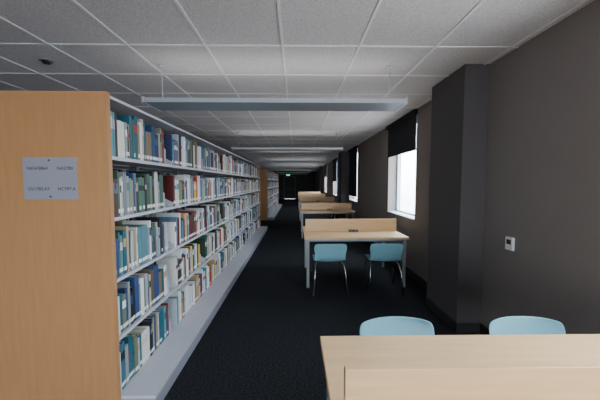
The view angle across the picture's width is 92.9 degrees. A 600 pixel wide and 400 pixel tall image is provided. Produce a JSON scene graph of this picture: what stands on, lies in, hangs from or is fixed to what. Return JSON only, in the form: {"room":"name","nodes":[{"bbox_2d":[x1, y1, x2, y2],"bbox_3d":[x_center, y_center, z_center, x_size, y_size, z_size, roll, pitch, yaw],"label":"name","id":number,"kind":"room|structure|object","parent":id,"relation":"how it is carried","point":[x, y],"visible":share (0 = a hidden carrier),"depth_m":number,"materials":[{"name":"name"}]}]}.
{"room":"library","nodes":[
{"label":"library","id":0,"kind":"room"},
{"bbox_2d":[272,171,315,198],"bbox_3d":[-3.328,-1.425,27.019,10.100,2.630,0.200,0,3,-1],"label":"wall","id":1,"kind":"structure","parent":0,"point":[304,183],"depth_m":26.95,"materials":[{"name":"black paint"}]},
{"bbox_2d":[284,176,295,198],"bbox_3d":[-0.978,-1.173,27.007,1.160,2.130,0.120,0,3,-1],"label":"door","id":2,"kind":"structure","parent":1,"relation":"in","point":[289,181],"depth_m":26.99,"materials":[{"name":"grey"}]},
{"bbox_2d":[0,0,593,170],"bbox_3d":[-3.103,-1.830,10.868,10.100,0.100,32.000,0,3,-1],"label":"ceiling","id":3,"kind":"structure","parent":0,"point":[217,22],"depth_m":2.47,"materials":[{"name":"tile"}]},
{"bbox_2d":[39,58,52,64],"bbox_3d":[-2.338,-1.274,2.627,0.100,0.030,0.100,0,3,-1],"label":"smoke detector","id":4,"kind":"object","parent":3,"relation":"attached to","point":[46,61],"visible":1,"depth_m":2.61,"materials":[{"name":"grey plastic"}]},
{"bbox_2d":[141,65,407,111],"bbox_3d":[-0.230,-1.099,2.767,2.440,0.396,0.324,0,3,-1],"label":"pendant light","id":5,"kind":"object","parent":3,"relation":"hanging from","point":[159,104],"visible":1,"depth_m":2.69,"materials":[{"name":"metal"}]},
{"bbox_2d":[232,132,342,150],"bbox_3d":[-0.281,-1.316,6.410,2.440,0.396,0.324,0,3,-1],"label":"pendant light","id":6,"kind":"object","parent":3,"relation":"hanging from","point":[238,148],"visible":1,"depth_m":6.30,"materials":[{"name":"metal"}]},
{"bbox_2d":[255,151,325,162],"bbox_3d":[-0.331,-1.533,10.053,2.440,0.396,0.324,0,3,-1],"label":"pendant light","id":7,"kind":"object","parent":3,"relation":"hanging from","point":[259,151],"visible":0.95,"depth_m":9.91,"materials":[{"name":"metal"}]},
{"bbox_2d":[266,166,317,167],"bbox_3d":[-0.382,-1.750,13.696,2.440,0.396,0.324,0,3,-1],"label":"pendant light","id":8,"kind":"object","parent":3,"relation":"hanging from","point":[266,166],"visible":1,"depth_m":13.61,"materials":[{"name":"metal"}]},
{"bbox_2d":[273,164,312,170],"bbox_3d":[-0.433,-1.967,17.339,2.440,0.396,0.324,0,3,-1],"label":"pendant light","id":9,"kind":"object","parent":3,"relation":"hanging from","point":[274,164],"visible":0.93,"depth_m":17.20,"materials":[{"name":"metal"}]},
{"bbox_2d":[277,168,309,172],"bbox_3d":[-0.484,-2.184,20.983,2.440,0.396,0.324,0,3,-1],"label":"pendant light","id":10,"kind":"object","parent":3,"relation":"hanging from","point":[278,168],"visible":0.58,"depth_m":20.84,"materials":[{"name":"metal"}]},
{"bbox_2d":[0,0,587,170],"bbox_3d":[-3.228,-1.777,10.870,9.850,0.006,32.000,0,3,-1],"label":"grid","id":11,"kind":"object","parent":3,"relation":"attached to","point":[282,45],"depth_m":2.96,"materials":[{"name":"white metal"}]},
{"bbox_2d":[319,166,322,193],"bbox_3d":[1.452,-0.985,19.648,0.248,2.630,0.716,0,3,-1],"label":"wall pillar","id":12,"kind":"structure","parent":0,"point":[320,167],"depth_m":19.29,"materials":[{"name":"grey paint"}]},
{"bbox_2d":[164,199,481,399],"bbox_3d":[-3.103,0.895,11.030,10.100,0.100,32.000,0,3,-1],"label":"floor","id":13,"kind":"structure","parent":0,"point":[262,342],"depth_m":3.28,"materials":[{"name":"grey carpet"}]},
{"bbox_2d":[0,91,267,399],"bbox_3d":[-1.591,0.151,5.448,1.198,2.050,7.382,0,3,-1],"label":"bookshelf","id":14,"kind":"object","parent":13,"relation":"on","point":[60,337],"visible":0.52,"depth_m":1.78,"materials":[{"name":"brown wood"}]},
{"bbox_2d":[22,157,78,198],"bbox_3d":[-1.515,-0.131,1.729,0.322,0.255,0.010,0,3,-1],"label":"sign","id":15,"kind":"object","parent":14,"relation":"attached to","point":[43,177],"visible":1,"depth_m":1.73,"materials":[{"name":"grey metal"}]},
{"bbox_2d":[110,111,259,391],"bbox_3d":[-1.591,0.124,5.450,0.711,1.871,7.296,0,3,-1],"label":"books","id":16,"kind":"object","parent":14,"relation":"in","point":[139,241],"visible":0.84,"depth_m":2.68,"materials":[{"name":"multicoloured paper"}]},
{"bbox_2d":[260,169,281,219],"bbox_3d":[-1.726,-0.425,15.120,1.198,2.050,7.382,0,3,-1],"label":"bookshelf","id":17,"kind":"object","parent":13,"relation":"on","point":[264,179],"visible":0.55,"depth_m":11.47,"materials":[{"name":"brown wood"}]},
{"bbox_2d":[268,172,277,215],"bbox_3d":[-1.726,-0.452,15.122,0.711,1.871,7.296,0,3,-1],"label":"books","id":18,"kind":"object","parent":17,"relation":"in","point":[271,184],"visible":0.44,"depth_m":14.10,"materials":[{"name":"paper"}]},
{"bbox_2d":[298,192,319,206],"bbox_3d":[0.600,-0.074,18.639,1.480,0.930,1.070,0,3,-1],"label":"table","id":19,"kind":"object","parent":13,"relation":"on","point":[298,192],"visible":0.51,"depth_m":18.60,"materials":[{"name":"brown wood"}]},
{"bbox_2d":[298,194,324,200],"bbox_3d":[0.644,0.114,15.495,1.480,0.930,1.070,0,3,-1],"label":"table","id":20,"kind":"object","parent":13,"relation":"on","point":[300,195],"visible":0.46,"depth_m":15.46,"materials":[{"name":"brown wood"}]},
{"bbox_2d":[299,197,335,220],"bbox_3d":[0.695,0.331,11.851,1.480,0.930,1.070,0,3,-1],"label":"table","id":21,"kind":"object","parent":13,"relation":"on","point":[302,199],"visible":0.73,"depth_m":11.82,"materials":[{"name":"brown wood"}]},
{"bbox_2d":[300,203,354,237],"bbox_3d":[0.746,0.548,8.208,1.480,0.930,1.070,0,3,-1],"label":"table","id":22,"kind":"object","parent":13,"relation":"on","point":[306,208],"visible":0.87,"depth_m":8.17,"materials":[{"name":"brown wood"}]},
{"bbox_2d":[310,244,348,295],"bbox_3d":[0.400,0.910,4.004,0.482,0.699,0.499,0,3,-3],"label":"chair","id":23,"kind":"object","parent":13,"relation":"on","point":[323,252],"visible":1,"depth_m":3.79,"materials":[{"name":"blue plastic"}]},
{"bbox_2d":[303,219,408,287],"bbox_3d":[0.797,0.765,4.565,1.480,0.930,1.070,0,3,-1],"label":"table","id":24,"kind":"object","parent":13,"relation":"on","point":[383,230],"visible":0.98,"depth_m":4.50,"materials":[{"name":"brown wood"}]},
{"bbox_2d":[362,244,404,294],"bbox_3d":[1.164,0.910,4.014,0.482,0.699,0.499,0,3,2],"label":"chair","id":25,"kind":"object","parent":13,"relation":"on","point":[392,253],"visible":1,"depth_m":3.81,"materials":[{"name":"blue plastic"}]},
{"bbox_2d":[360,316,434,335],"bbox_3d":[0.570,1.061,1.482,0.482,0.699,0.499,0,3,-2],"label":"chair","id":26,"kind":"object","parent":13,"relation":"on","point":[392,325],"visible":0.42,"depth_m":1.69,"materials":[{"name":"blue plastic"}]},
{"bbox_2d":[320,334,599,399],"bbox_3d":[0.848,0.982,0.922,1.480,0.930,1.070,0,3,-1],"label":"table","id":27,"kind":"object","parent":13,"relation":"on","point":[531,366],"visible":1,"depth_m":0.90,"materials":[{"name":"brown wood"}]},
{"bbox_2d":[489,316,565,334],"bbox_3d":[1.321,1.060,1.488,0.482,0.699,0.499,0,3,1],"label":"chair","id":28,"kind":"object","parent":13,"relation":"on","point":[510,325],"visible":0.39,"depth_m":1.69,"materials":[{"name":"blue plastic"}]},
{"bbox_3d":[-3.891,0.153,5.416,1.198,2.050,7.382,0,3,-1],"label":"bookshelf","id":29,"kind":"object","parent":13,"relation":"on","visible":0},
{"bbox_2d":[113,169,183,174],"bbox_3d":[-3.890,0.126,5.418,0.711,1.871,7.296,0,3,-1],"label":"books","id":30,"kind":"object","parent":29,"relation":"in","point":[114,170],"visible":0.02,"depth_m":5.89,"materials":[{"name":"white paper"}]},
{"bbox_2d":[338,151,347,218],"bbox_3d":[1.579,-0.441,10.515,0.248,2.630,0.716,0,3,-1],"label":"wall pillar","id":31,"kind":"structure","parent":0,"point":[343,155],"depth_m":10.17,"materials":[{"name":"grey paint"}]},
{"bbox_2d":[425,64,489,332],"bbox_3d":[1.683,-0.001,3.119,0.248,2.630,0.676,0,3,-1],"label":"wall pillar","id":32,"kind":"structure","parent":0,"point":[460,101],"depth_m":2.85,"materials":[{"name":"grey paint"}]},
{"bbox_2d":[316,0,599,333],"bbox_3d":[1.821,-0.471,11.018,0.250,2.630,32.000,0,3,-1],"label":"wall","id":33,"kind":"structure","parent":0,"point":[542,189],"depth_m":2.23,"materials":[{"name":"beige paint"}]},
{"bbox_2d":[324,164,326,176],"bbox_3d":[1.571,-1.803,17.698,0.058,0.745,1.360,0,3,-1],"label":"roller blind","id":34,"kind":"object","parent":33,"relation":"attached to","point":[325,166],"visible":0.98,"depth_m":17.74,"materials":[{"name":"black fabric"}]},
{"bbox_2d":[332,158,336,180],"bbox_3d":[1.630,-1.404,13.514,0.058,1.045,1.360,0,3,-1],"label":"roller blind","id":35,"kind":"object","parent":33,"relation":"attached to","point":[334,161],"visible":1,"depth_m":13.25,"materials":[{"name":"black fabric"}]},
{"bbox_2d":[348,145,357,196],"bbox_3d":[1.690,-0.897,9.212,0.058,1.545,1.310,0,3,-1],"label":"roller blind","id":36,"kind":"object","parent":33,"relation":"attached to","point":[352,152],"visible":1,"depth_m":9.10,"materials":[{"name":"black fabric"}]},
{"bbox_2d":[387,154,414,219],"bbox_3d":[1.879,-0.541,5.053,0.240,1.640,1.300,0,3,-1],"label":"window","id":37,"kind":"structure","parent":33,"relation":"in","point":[398,212],"depth_m":5.65,"materials":[{"name":"white"}]},
{"bbox_2d":[386,109,417,157],"bbox_3d":[1.748,-1.113,5.018,0.058,0.615,1.360,0,3,-1],"label":"roller blind","id":38,"kind":"object","parent":33,"relation":"attached to","point":[402,132],"visible":1,"depth_m":4.87,"materials":[{"name":"black fabric"}]},
{"bbox_2d":[335,214,489,334],"bbox_3d":[1.691,0.792,11.091,0.010,0.100,32.000,0,3,-1],"label":"baseboard","id":39,"kind":"structure","parent":33,"relation":"attached to","point":[484,330],"depth_m":4.25,"materials":[{"name":"black rubber"}]},
{"bbox_2d":[505,236,514,250],"bbox_3d":[1.804,0.375,2.452,0.024,0.110,0.080,0,3,-1],"label":"thermostat","id":40,"kind":"object","parent":33,"relation":"attached to","point":[509,241],"visible":1,"depth_m":2.44,"materials":[{"name":"white plastic"}]}
]}

